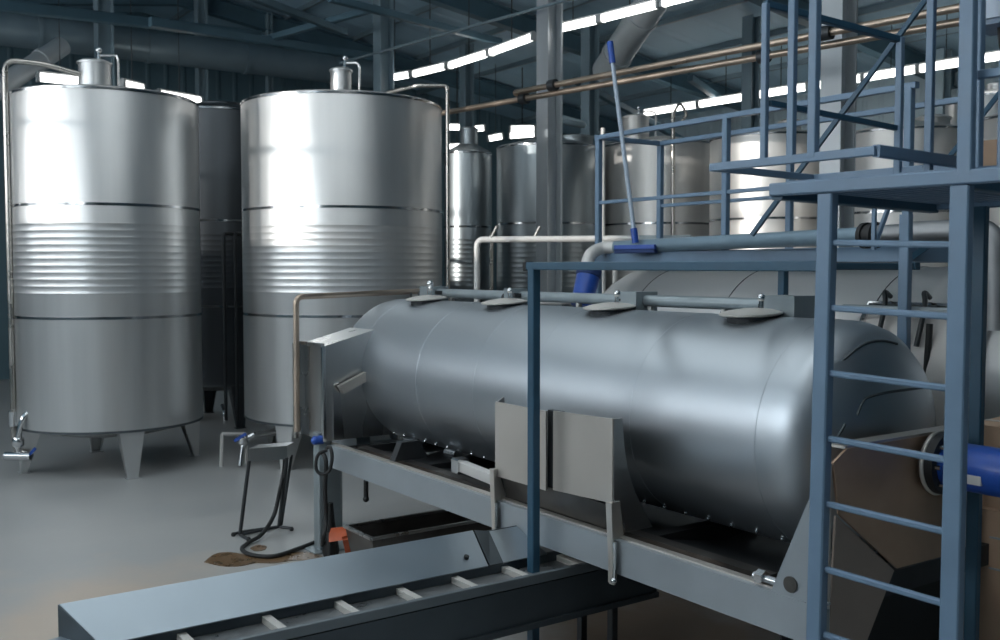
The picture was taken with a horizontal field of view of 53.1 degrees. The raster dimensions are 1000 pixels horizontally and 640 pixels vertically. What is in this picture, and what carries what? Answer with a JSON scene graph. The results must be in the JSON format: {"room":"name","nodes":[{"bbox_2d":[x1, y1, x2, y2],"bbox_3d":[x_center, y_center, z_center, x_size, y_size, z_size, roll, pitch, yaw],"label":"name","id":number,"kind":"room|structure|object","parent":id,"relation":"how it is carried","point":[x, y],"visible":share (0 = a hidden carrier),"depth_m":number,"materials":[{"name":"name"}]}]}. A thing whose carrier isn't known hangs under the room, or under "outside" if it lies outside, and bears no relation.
{"room":"processing plant","nodes":[
{"label":"processing plant","id":0,"kind":"room"},
{"bbox_2d":[0,0,261,34],"bbox_3d":[-5.789,-4.718,15.784,4.457,0.386,0.160,-3,4,-42],"label":"brace","id":1,"kind":"object","parent":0,"point":[7,6],"visible":0.71,"depth_m":15.18,"materials":[{"name":"metal"}]},
{"bbox_2d":[148,17,372,61],"bbox_3d":[-3.810,-4.674,16.788,4.306,0.224,0.140,-3,4,-44],"label":"brace","id":2,"kind":"object","parent":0,"point":[153,22],"visible":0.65,"depth_m":16.44,"materials":[{"name":"metal"}]},
{"bbox_2d":[0,12,564,379],"bbox_3d":[-7.717,-2.733,21.618,23.499,7.700,0.200,-2,3,-35],"label":"wall","id":3,"kind":"structure","parent":0,"point":[223,85],"depth_m":22.30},
{"bbox_2d":[248,0,347,34],"bbox_3d":[-2.825,-4.349,14.301,0.100,0.348,3.101,1,3,14],"label":"brace","id":4,"kind":"object","parent":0,"point":[272,4],"visible":1,"depth_m":14.19,"materials":[{"name":"metal"}]},
{"bbox_2d":[268,4,377,39],"bbox_3d":[-2.878,-4.750,16.033,2.477,0.209,0.100,2,4,37],"label":"brace","id":5,"kind":"object","parent":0,"point":[349,15],"visible":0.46,"depth_m":16.10,"materials":[{"name":"metal"}]},
{"bbox_2d":[0,379,779,639],"bbox_3d":[0.505,1.799,10.070,23.899,0.200,28.899,-2,3,-35],"label":"floor","id":6,"kind":"structure","parent":0,"point":[73,528],"depth_m":8.69,"materials":[{"name":"concrete"}]},
{"bbox_2d":[2,47,203,479],"bbox_3d":[-4.393,-0.691,11.239,1.985,4.657,1.985,0,3,-6],"label":"tank","id":7,"kind":"object","parent":6,"relation":"on","point":[102,185],"visible":1,"depth_m":10.41,"materials":[{"name":"metal"}]},
{"bbox_2d":[93,0,114,85],"bbox_3d":[-6.844,-2.373,17.403,0.378,7.403,0.378,-2,3,-35],"label":"steel column","id":8,"kind":"structure","parent":6,"relation":"on","point":[103,33],"depth_m":17.26,"materials":[{"name":"metal"}]},
{"bbox_2d":[194,0,208,100],"bbox_3d":[-5.754,-2.573,19.396,0.280,7.602,0.280,-2,3,-35],"label":"steel column","id":9,"kind":"structure","parent":6,"relation":"on","point":[200,6],"depth_m":19.25,"materials":[{"name":"metal"}]},
{"bbox_2d":[198,100,245,428],"bbox_3d":[-4.060,-0.828,14.196,1.916,4.635,2.676,0,3,0],"label":"tank","id":10,"kind":"object","parent":6,"relation":"on","point":[219,120],"visible":0.24,"depth_m":13.65,"materials":[{"name":"metal"}]},
{"bbox_2d":[219,432,247,466],"bbox_3d":[-3.004,1.444,11.282,0.347,0.390,0.051,-2,4,-41],"label":"pipe","id":11,"kind":"object","parent":6,"relation":"on","point":[222,434],"visible":0.74,"depth_m":11.19,"materials":[{"name":"grey metal"}]},
{"bbox_2d":[250,545,266,550],"bbox_3d":[-1.908,1.804,7.918,0.127,0.004,0.168,-2,3,-31],"label":"puddle","id":12,"kind":"object","parent":6,"relation":"on","point":[256,547],"visible":1,"depth_m":7.92,"materials":[{"name":"brown liquid"}]},
{"bbox_2d":[231,442,293,540],"bbox_3d":[-1.947,1.419,8.368,0.252,0.739,0.564,3,4,44],"label":"stand","id":13,"kind":"object","parent":6,"relation":"on","point":[273,451],"visible":0.93,"depth_m":8.33,"materials":[{"name":"silver metal"}]},
{"bbox_2d":[204,552,322,566],"bbox_3d":[-1.791,1.819,7.611,0.878,0.004,0.380,0,3,0],"label":"puddle","id":14,"kind":"object","parent":6,"relation":"on","point":[227,559],"visible":0.83,"depth_m":7.59,"materials":[{"name":"brown liquid"}]},
{"bbox_2d":[265,12,273,92],"bbox_3d":[-4.675,-2.517,20.400,0.168,7.391,0.168,-2,3,-35],"label":"steel column","id":15,"kind":"structure","parent":6,"relation":"on","point":[268,18],"depth_m":20.22,"materials":[{"name":"metal"}]},
{"bbox_2d":[240,453,327,558],"bbox_3d":[-1.672,1.388,7.987,0.747,0.830,0.978,0,3,0],"label":"hose","id":16,"kind":"object","parent":6,"relation":"on","point":[325,478],"visible":0.94,"depth_m":7.67,"materials":[{"name":"black rubber"}]},
{"bbox_2d":[322,502,338,556],"bbox_3d":[-1.297,1.609,7.665,0.130,0.420,0.130,0,3,0],"label":"rubber boot","id":17,"kind":"object","parent":6,"relation":"on","point":[331,519],"visible":0.56,"depth_m":7.63,"materials":[{"name":"black rubber"}]},
{"bbox_2d":[327,527,350,555],"bbox_3d":[-1.169,1.687,7.444,0.240,0.286,0.201,0,3,0],"label":"bracket","id":18,"kind":"object","parent":6,"relation":"on","point":[338,533],"visible":0.54,"depth_m":7.41,"materials":[{"name":"orange metal"}]},
{"bbox_2d":[234,55,449,470],"bbox_3d":[-1.800,-0.740,11.878,2.459,4.693,2.346,0,3,0],"label":"tank","id":19,"kind":"object","parent":6,"relation":"on","point":[341,186],"visible":0.84,"depth_m":10.85,"materials":[{"name":"metal"}]},
{"bbox_2d":[49,526,658,639],"bbox_3d":[-0.704,1.579,4.890,3.600,0.758,0.484,-2,3,-35],"label":"conveyor","id":20,"kind":"object","parent":6,"relation":"on","point":[478,584],"visible":0.9,"depth_m":4.93,"materials":[{"name":"metal"}]},
{"bbox_2d":[373,0,393,91],"bbox_3d":[-1.978,-2.330,17.105,0.364,7.345,0.364,-2,3,-35],"label":"steel column","id":21,"kind":"structure","parent":6,"relation":"on","point":[383,27],"depth_m":16.98,"materials":[{"name":"metal"}]},
{"bbox_2d":[421,0,760,117],"bbox_3d":[1.166,-5.367,19.032,11.798,2.037,0.200,-2,3,-35],"label":"roof beam","id":22,"kind":"structure","parent":21,"relation":"on","point":[481,10],"depth_m":18.64,"materials":[{"name":"metal"}]},
{"bbox_2d":[343,509,491,551],"bbox_3d":[-0.535,1.651,7.432,1.180,0.340,0.450,-2,3,-35],"label":"tub","id":23,"kind":"object","parent":6,"relation":"on","point":[369,534],"visible":0.51,"depth_m":7.36,"materials":[{"name":"metal"}]},
{"bbox_2d":[459,44,473,143],"bbox_3d":[-0.693,-2.286,20.912,0.308,6.878,0.308,-2,3,-35],"label":"steel column","id":24,"kind":"structure","parent":6,"relation":"on","point":[466,71],"depth_m":20.77,"materials":[{"name":"metal"}]},
{"bbox_2d":[443,127,491,301],"bbox_3d":[-0.512,-0.835,15.978,0.776,4.473,0.776,1,3,24],"label":"tank","id":25,"kind":"object","parent":6,"relation":"on","point":[470,163],"visible":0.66,"depth_m":15.61,"materials":[{"name":"metal"}]},
{"bbox_2d":[490,232,492,289],"bbox_3d":[-0.124,0.095,14.623,0.050,2.750,0.048,0,3,0],"label":"riser pipe","id":26,"kind":"object","parent":6,"relation":"on","point":[491,243],"visible":0.22,"depth_m":14.56,"materials":[{"name":"metal"}]},
{"bbox_2d":[496,115,594,306],"bbox_3d":[0.730,-0.834,15.177,1.575,4.550,1.575,-1,3,-13],"label":"tank","id":27,"kind":"object","parent":6,"relation":"on","point":[516,161],"visible":0.44,"depth_m":14.51,"materials":[{"name":"metal"}]},
{"bbox_2d":[536,0,562,305],"bbox_3d":[0.662,-2.142,13.410,0.350,7.339,0.350,-2,3,-35],"label":"steel column","id":28,"kind":"structure","parent":6,"relation":"on","point":[549,39],"depth_m":13.36,"materials":[{"name":"grey metal"}]},
{"bbox_2d":[747,0,957,88],"bbox_3d":[3.716,-5.185,15.389,11.798,2.037,0.200,-2,3,-35],"label":"roof beam","id":29,"kind":"structure","parent":28,"relation":"on","point":[876,48],"depth_m":17.43,"materials":[{"name":"metal"}]},
{"bbox_2d":[339,0,571,63],"bbox_3d":[0.867,-4.034,12.587,0.039,0.040,10.423,-3,4,-42],"label":"brace","id":30,"kind":"object","parent":29,"relation":"attached to","point":[559,1],"visible":1,"depth_m":14.10,"materials":[{"name":"grey metal"}]},
{"bbox_2d":[904,63,919,74],"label":"lamp","id":31,"kind":"object","parent":29,"relation":"hanging from","point":[911,68],"depth_m":16.49,"materials":[{"name":"grey plastic"}]},
{"bbox_2d":[917,62,924,73],"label":"lamp","id":32,"kind":"object","parent":29,"relation":"hanging from","point":[921,66],"depth_m":16.36,"materials":[{"name":"grey plastic"}]},
{"bbox_2d":[474,128,692,304],"bbox_3d":[0.817,-0.117,10.154,2.231,3.621,0.189,1,3,16],"label":"pipe","id":33,"kind":"object","parent":6,"relation":"on","point":[492,238],"visible":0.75,"depth_m":10.14,"materials":[{"name":"grey metal"}]},
{"bbox_2d":[639,235,692,239],"bbox_3d":[1.633,-0.807,9.847,0.510,0.055,0.120,1,3,17],"label":"pipe","id":34,"kind":"object","parent":33,"relation":"attached to","point":[641,237],"depth_m":9.80,"materials":[{"name":"metal"}]},
{"bbox_2d":[581,15,599,144],"bbox_3d":[1.647,-2.126,18.417,0.336,6.807,0.336,-2,3,-35],"label":"steel column","id":35,"kind":"structure","parent":6,"relation":"on","point":[589,34],"depth_m":18.28,"materials":[{"name":"metal"}]},
{"bbox_2d":[292,280,999,639],"bbox_3d":[0.638,0.831,6.318,2.023,2.110,6.176,-2,3,-35],"label":"press","id":36,"kind":"object","parent":6,"relation":"on","point":[675,447],"depth_m":5.22,"materials":[{"name":"metal"}]},
{"bbox_2d":[605,103,709,289],"bbox_3d":[2.486,-0.904,15.353,1.876,4.673,1.816,3,4,44],"label":"tank","id":37,"kind":"object","parent":6,"relation":"on","point":[686,165],"visible":0.19,"depth_m":14.53,"materials":[{"name":"metal"}]},
{"bbox_2d":[741,14,760,128],"bbox_3d":[4.341,-1.958,17.424,0.308,6.571,0.308,-2,3,-35],"label":"steel column","id":38,"kind":"structure","parent":6,"relation":"on","point":[751,26],"depth_m":17.28,"materials":[{"name":"metal"}]},
{"bbox_2d":[523,0,999,639],"bbox_3d":[1.970,-0.031,4.629,2.173,4.000,3.432,-2,3,-35],"label":"access platform","id":39,"kind":"object","parent":6,"relation":"on","point":[960,184],"visible":0.98,"depth_m":3.88,"materials":[{"name":"blue paint"}]},
{"bbox_2d":[983,139,996,165],"bbox_3d":[2.162,-0.666,4.272,0.240,0.192,0.240,-3,4,-42],"label":"cardboard box","id":40,"kind":"object","parent":39,"relation":"on","point":[989,146],"visible":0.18,"depth_m":4.20,"materials":[{"name":"brown cardboard"}]},
{"bbox_2d":[986,0,999,164],"bbox_3d":[1.887,-1.095,3.709,0.246,1.177,0.200,-3,4,-42],"label":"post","id":41,"kind":"object","parent":39,"relation":"on","point":[992,6],"visible":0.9,"depth_m":3.69,"materials":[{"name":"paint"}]},
{"bbox_2d":[709,119,819,249],"bbox_3d":[3.754,-0.649,13.885,1.695,4.310,1.695,-2,4,-36],"label":"tank","id":42,"kind":"object","parent":6,"relation":"on","point":[744,216],"visible":0.07,"depth_m":13.10,"materials":[{"name":"metal"}]},
{"bbox_2d":[595,81,957,292],"bbox_3d":[2.047,0.139,7.631,0.780,3.360,3.185,-2,3,-35],"label":"walkway","id":43,"kind":"object","parent":6,"relation":"on","point":[844,254],"visible":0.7,"depth_m":7.46,"materials":[{"name":"blue paint"}]},
{"bbox_2d":[607,41,657,253],"bbox_3d":[1.056,-1.409,8.088,0.483,1.738,0.113,2,4,36],"label":"broom","id":44,"kind":"object","parent":43,"relation":"on","point":[618,249],"visible":1,"depth_m":8.14,"materials":[{"name":"blue plastic"}]},
{"bbox_2d":[630,228,638,243],"bbox_3d":[1.094,-0.685,8.131,0.072,0.127,0.056,2,4,37],"label":"socket","id":45,"kind":"object","parent":44,"relation":"attached to","point":[634,233],"depth_m":8.11,"materials":[{"name":"blue plastic"}]},
{"bbox_2d":[571,220,999,330],"bbox_3d":[1.717,-0.327,6.941,0.535,0.625,3.731,-2,3,-32],"label":"pipe","id":46,"kind":"object","parent":43,"relation":"on","point":[586,281],"visible":0.58,"depth_m":6.68,"materials":[{"name":"metal"}]},
{"bbox_2d":[603,266,999,425],"bbox_3d":[2.705,0.719,7.391,1.600,2.225,5.280,-2,3,-35],"label":"press","id":47,"kind":"object","parent":6,"relation":"on","point":[859,288],"visible":0.23,"depth_m":6.78,"materials":[{"name":"metal"}]},
{"bbox_2d":[819,0,857,246],"bbox_3d":[3.451,-1.949,10.215,0.350,7.273,0.350,-2,3,-35],"label":"steel column","id":48,"kind":"structure","parent":6,"relation":"on","point":[838,64],"depth_m":10.16,"materials":[{"name":"grey metal"}]},
{"bbox_2d":[441,18,958,115],"bbox_3d":[1.631,-2.542,10.381,0.131,0.129,7.005,-3,4,-43],"label":"pipe","id":49,"kind":"object","parent":48,"relation":"attached to","point":[525,98],"visible":0.75,"depth_m":10.03,"materials":[{"name":"metal"}]},
{"bbox_2d":[513,3,958,96],"bbox_3d":[2.039,-2.593,9.803,0.293,0.129,5.704,-2,4,-40],"label":"pipe","id":50,"kind":"object","parent":49,"relation":"attached to","point":[827,32],"visible":0.83,"depth_m":9.65,"materials":[{"name":"metal"}]},
{"bbox_2d":[854,114,956,266],"bbox_3d":[4.983,-0.451,12.293,1.615,4.073,1.615,-1,3,-21],"label":"tank","id":51,"kind":"object","parent":6,"relation":"on","point":[945,133],"visible":0.06,"depth_m":11.58,"materials":[{"name":"metal"}]},
{"bbox_2d":[935,48,951,113],"bbox_3d":[7.850,-1.754,17.935,0.350,6.113,0.350,-2,3,-35],"label":"steel column","id":52,"kind":"structure","parent":6,"relation":"on","point":[942,76],"depth_m":17.74,"materials":[{"name":"metal"}]},
{"bbox_2d":[945,82,998,123],"bbox_3d":[7.874,-1.183,15.961,1.516,5.170,1.516,0,3,0],"label":"tank","id":53,"kind":"object","parent":6,"relation":"on","point":[951,110],"visible":0.05,"depth_m":15.66,"materials":[{"name":"metal"}]},
{"bbox_2d":[979,506,999,639],"bbox_3d":[2.700,1.449,5.279,0.480,0.978,0.340,-3,4,-42],"label":"cardboard box","id":54,"kind":"object","parent":6,"relation":"on","point":[989,622],"visible":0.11,"depth_m":5.12,"materials":[{"name":"brown cardboard"}]},
{"bbox_2d":[982,417,999,508],"bbox_3d":[2.700,0.748,5.244,0.400,0.422,0.300,-3,4,-42],"label":"cardboard box","id":55,"kind":"object","parent":54,"relation":"on","point":[991,426],"visible":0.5,"depth_m":5.14,"materials":[{"name":"brown cardboard"}]},
{"bbox_2d":[984,114,999,226],"bbox_3d":[5.833,-0.424,10.792,1.576,4.170,1.576,0,3,0],"label":"tank","id":56,"kind":"object","parent":6,"relation":"on","point":[991,121],"visible":0.02,"depth_m":10.41,"materials":[{"name":"metal"}]},
{"bbox_2d":[328,0,501,44],"bbox_3d":[-1.131,-4.338,14.552,0.100,0.116,3.372,3,4,42],"label":"brace","id":57,"kind":"object","parent":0,"point":[354,4],"visible":0.81,"depth_m":14.38,"materials":[{"name":"metal"}]},
{"bbox_2d":[64,0,998,133],"bbox_3d":[0.505,-5.188,9.721,23.899,1.849,28.899,-2,3,-35],"label":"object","id":58,"kind":"structure","parent":0,"point":[723,25],"depth_m":20.04,"materials":[{"name":"grey metal"}]},
{"bbox_2d":[36,71,77,83],"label":"lamp","id":59,"kind":"object","parent":58,"relation":"hanging from","point":[53,77],"depth_m":15.41,"materials":[{"name":"grey plastic"}]},
{"bbox_2d":[58,19,59,65],"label":"lamp","id":60,"kind":"object","parent":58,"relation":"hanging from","point":[58,19],"depth_m":15.45,"materials":[{"name":"grey metal"}]},
{"bbox_2d":[120,0,145,88],"bbox_3d":[-5.914,-4.865,16.021,0.136,2.361,0.472,1,3,24],"label":"lamp","id":61,"kind":"object","parent":58,"relation":"hanging from","point":[124,82],"visible":0.66,"depth_m":16.03,"materials":[{"name":"grey"}]},
{"bbox_2d":[178,32,178,68],"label":"lamp","id":62,"kind":"object","parent":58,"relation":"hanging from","point":[178,32],"depth_m":17.08,"materials":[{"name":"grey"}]},
{"bbox_2d":[156,73,202,102],"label":"lamp","id":63,"kind":"object","parent":58,"relation":"hanging from","point":[196,98],"depth_m":17.18,"materials":[{"name":"grey plastic"}]},
{"bbox_2d":[170,8,191,19],"bbox_3d":[0.997,-5.891,10.030,0.070,0.120,28.499,-2,3,-35],"label":"roof purlin","id":64,"kind":"structure","parent":58,"relation":"attached to","point":[184,11],"depth_m":20.95,"materials":[{"name":"grey metal"}]},
{"bbox_2d":[238,0,324,41],"bbox_3d":[2.267,-5.712,10.928,0.070,0.120,28.499,-2,3,-35],"label":"roof purlin","id":65,"kind":"structure","parent":58,"relation":"attached to","point":[312,3],"depth_m":19.51,"materials":[{"name":"grey metal"}]},
{"bbox_2d":[350,4,437,41],"bbox_3d":[3.538,-5.532,11.827,0.070,0.120,28.499,-2,3,-35],"label":"roof purlin","id":66,"kind":"structure","parent":58,"relation":"attached to","point":[423,9],"depth_m":19.64,"materials":[{"name":"grey metal"}]},
{"bbox_2d":[394,0,411,79],"bbox_3d":[-1.804,-5.053,17.101,0.815,1.901,0.110,2,4,39],"label":"lamp","id":67,"kind":"object","parent":58,"relation":"hanging from","point":[402,74],"visible":0.62,"depth_m":17.03,"materials":[{"name":"grey plastic"}]},
{"bbox_2d":[411,0,449,77],"bbox_3d":[-1.154,-5.009,16.483,0.110,1.875,0.928,-3,4,-42],"label":"lamp","id":68,"kind":"object","parent":58,"relation":"hanging from","point":[440,66],"visible":0.99,"depth_m":16.50,"materials":[{"name":"grey plastic"}]},
{"bbox_2d":[450,67,458,129],"bbox_3d":[-0.940,-4.964,22.080,0.507,1.548,0.126,0,3,0],"label":"lamp","id":69,"kind":"object","parent":58,"relation":"hanging from","point":[453,126],"visible":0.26,"depth_m":22.07,"materials":[{"name":"grey plastic"}]},
{"bbox_2d":[450,67,458,148],"bbox_3d":[-0.952,-4.745,22.091,0.492,1.989,0.126,0,3,0],"label":"lamp","id":70,"kind":"object","parent":58,"relation":"hanging from","point":[452,145],"visible":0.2,"depth_m":22.08,"materials":[{"name":"grey plastic"}]},
{"bbox_2d":[446,0,489,69],"bbox_3d":[-0.488,-4.963,15.648,0.110,1.866,1.171,-2,3,-34],"label":"lamp","id":71,"kind":"object","parent":58,"relation":"hanging from","point":[451,64],"visible":0.94,"depth_m":15.66,"materials":[{"name":"grey plastic"}]},
{"bbox_2d":[474,62,485,130],"bbox_3d":[-0.453,-4.918,22.082,0.295,1.524,0.126,0,3,0],"label":"lamp","id":72,"kind":"object","parent":58,"relation":"hanging from","point":[482,127],"visible":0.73,"depth_m":22.07,"materials":[{"name":"grey plastic"}]},
{"bbox_2d":[487,64,503,141],"bbox_3d":[-0.100,-4.787,22.088,0.397,1.703,0.126,0,3,0],"label":"lamp","id":73,"kind":"object","parent":58,"relation":"hanging from","point":[496,136],"visible":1,"depth_m":22.07,"materials":[{"name":"grey plastic"}]},
{"bbox_2d":[413,0,595,60],"bbox_3d":[4.808,-5.353,12.725,0.070,0.120,28.499,-2,3,-35],"label":"roof purlin","id":74,"kind":"structure","parent":58,"relation":"attached to","point":[577,3],"depth_m":20.48,"materials":[{"name":"grey metal"}]},
{"bbox_2d":[487,0,536,56],"bbox_3d":[0.172,-4.915,14.627,0.110,1.872,1.252,-2,3,-31],"label":"lamp","id":75,"kind":"object","parent":58,"relation":"hanging from","point":[492,51],"visible":0.94,"depth_m":14.63,"materials":[{"name":"grey plastic"}]},
{"bbox_2d":[508,131,535,138],"bbox_3d":[0.487,-4.786,22.089,0.625,1.566,0.126,0,3,0],"label":"lamp","id":76,"kind":"object","parent":58,"relation":"hanging from","point":[516,134],"visible":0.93,"depth_m":22.07,"materials":[{"name":"grey plastic"}]},
{"bbox_2d":[509,67,535,131],"bbox_3d":[0.498,-4.862,22.085,0.596,1.410,0.126,0,3,0],"label":"lamp","id":77,"kind":"object","parent":58,"relation":"hanging from","point":[532,127],"visible":0.94,"depth_m":22.06,"materials":[{"name":"grey plastic"}]},
{"bbox_2d":[416,0,747,94],"bbox_3d":[6.078,-5.173,13.623,0.070,0.120,28.499,-2,3,-35],"label":"roof purlin","id":78,"kind":"structure","parent":58,"relation":"attached to","point":[728,3],"depth_m":18.04,"materials":[{"name":"grey metal"}]},
{"bbox_2d":[563,0,601,30],"bbox_3d":[0.985,-4.857,13.464,0.944,1.872,0.110,3,4,45],"label":"lamp","id":79,"kind":"object","parent":58,"relation":"hanging from","point":[589,20],"visible":0.55,"depth_m":13.39,"materials":[{"name":"grey plastic"}]},
{"bbox_2d":[592,0,668,81],"bbox_3d":[2.059,-4.511,15.895,0.528,1.227,2.070,-1,3,-17],"label":"duct","id":80,"kind":"object","parent":58,"relation":"attached to","point":[632,31],"visible":0.74,"depth_m":15.68,"materials":[{"name":"grey metal"}]},
{"bbox_2d":[598,0,662,23],"bbox_3d":[1.657,-4.811,12.736,0.110,1.853,0.998,-3,4,-41],"label":"lamp","id":81,"kind":"object","parent":58,"relation":"hanging from","point":[603,17],"visible":0.94,"depth_m":12.75,"materials":[{"name":"grey plastic"}]},
{"bbox_2d":[642,66,696,115],"bbox_3d":[3.501,-4.761,20.482,0.136,1.007,1.449,-2,4,-40],"label":"lamp","id":82,"kind":"object","parent":58,"relation":"hanging from","point":[692,104],"visible":0.83,"depth_m":20.49,"materials":[{"name":"grey plastic"}]},
{"bbox_2d":[659,0,689,8],"bbox_3d":[2.297,-4.767,12.003,0.110,1.838,0.905,-2,4,-40],"label":"lamp","id":83,"kind":"object","parent":58,"relation":"hanging from","point":[663,4],"visible":1,"depth_m":12.27,"materials":[{"name":"grey plastic"}]},
{"bbox_2d":[474,0,920,104],"bbox_3d":[7.348,-4.993,14.521,0.070,0.120,28.499,-2,3,-35],"label":"roof purlin","id":84,"kind":"structure","parent":58,"relation":"attached to","point":[896,3],"depth_m":17.95,"materials":[{"name":"grey metal"}]},
{"bbox_2d":[687,75,721,98],"bbox_3d":[3.964,-4.463,19.301,0.120,0.340,1.293,2,4,38],"label":"brace","id":85,"kind":"object","parent":58,"relation":"attached to","point":[691,79],"visible":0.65,"depth_m":19.13,"materials":[{"name":"metal"}]},
{"bbox_2d":[697,56,740,107],"bbox_3d":[4.388,-4.699,19.414,0.136,0.991,1.306,-2,4,-40],"label":"lamp","id":86,"kind":"object","parent":58,"relation":"hanging from","point":[735,97],"visible":0.6,"depth_m":19.48,"materials":[{"name":"grey plastic"}]},
{"bbox_2d":[516,26,958,122],"bbox_3d":[8.618,-4.814,15.420,0.070,0.120,28.499,-2,3,-35],"label":"roof purlin","id":87,"kind":"structure","parent":58,"relation":"attached to","point":[953,30],"depth_m":20.80,"materials":[{"name":"grey metal"}]},
{"bbox_2d":[769,83,786,95],"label":"lamp","id":88,"kind":"object","parent":58,"relation":"hanging from","point":[781,90],"depth_m":18.47,"materials":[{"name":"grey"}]},
{"bbox_2d":[797,81,807,91],"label":"lamp","id":89,"kind":"object","parent":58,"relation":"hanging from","point":[802,86],"depth_m":18.07,"materials":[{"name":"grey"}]},
{"bbox_2d":[807,72,863,89],"bbox_3d":[5.911,-4.593,17.579,0.136,0.962,1.078,-2,4,-40],"label":"lamp","id":90,"kind":"object","parent":58,"relation":"hanging from","point":[859,75],"visible":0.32,"depth_m":17.21,"materials":[{"name":"grey plastic"}]},
{"bbox_2d":[870,51,894,80],"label":"lamp","id":91,"kind":"object","parent":58,"relation":"hanging from","point":[890,72],"depth_m":16.84,"materials":[{"name":"grey plastic"}]},
{"bbox_2d":[936,28,957,69],"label":"lamp","id":92,"kind":"object","parent":58,"relation":"hanging from","point":[946,62],"depth_m":16.04,"materials":[{"name":"grey plastic"}]},
{"bbox_2d":[985,50,998,61],"bbox_3d":[7.723,-4.467,15.397,0.136,0.929,0.837,-2,4,-40],"label":"lamp","id":93,"kind":"object","parent":58,"relation":"hanging from","point":[993,55],"visible":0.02,"depth_m":15.48,"materials":[{"name":"grey plastic"}]},
{"bbox_3d":[-5.354,-4.723,5.642,16.388,0.120,23.396,0,3,0],"label":"roof purlin","id":94,"kind":"structure","parent":58,"relation":"attached to","visible":0},
{"bbox_2d":[0,12,372,87],"bbox_3d":[-7.219,-4.996,17.822,11.102,0.654,0.621,-2,3,-35],"label":"ventilation duct","id":95,"kind":"object","parent":94,"relation":"hanging from","point":[149,46],"visible":0.76,"depth_m":18.49,"materials":[{"name":"grey metal"}]},
{"bbox_2d":[0,37,70,99],"bbox_3d":[-7.751,-3.986,16.171,0.360,1.518,1.992,1,3,20],"label":"duct","id":96,"kind":"object","parent":95,"relation":"attached to","point":[18,74],"visible":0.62,"depth_m":16.32,"materials":[{"name":"grey metal"}]},
{"bbox_2d":[573,77,683,137],"bbox_3d":[2.889,-4.112,20.320,0.120,1.066,4.240,3,4,45],"label":"brace","id":97,"kind":"object","parent":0,"point":[604,96],"visible":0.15,"depth_m":19.85,"materials":[{"name":"metal"}]},
{"bbox_2d":[578,60,998,144],"bbox_3d":[10.216,-1.636,16.697,0.200,6.000,28.499,-2,3,-35],"label":"wall","id":98,"kind":"structure","parent":0,"point":[883,100],"depth_m":20.49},
{"bbox_2d":[178,0,618,132],"bbox_3d":[-1.355,-5.547,22.633,11.798,2.037,0.200,-2,3,-35],"label":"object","id":99,"kind":"structure","parent":98,"relation":"attached to","point":[233,12],"depth_m":21.30,"materials":[{"name":"metal"}]},
{"bbox_3d":[-9.206,-0.958,3.134,16.494,6.000,23.470,0,3,0],"label":"wall","id":100,"kind":"structure","parent":0,"visible":0},
{"bbox_2d":[15,0,180,5],"bbox_3d":[-10.985,-5.211,15.909,11.798,2.037,0.200,-2,3,-35],"label":"roof beam","id":101,"kind":"structure","parent":100,"relation":"attached to","point":[48,2],"depth_m":18.56,"materials":[{"name":"metal"}]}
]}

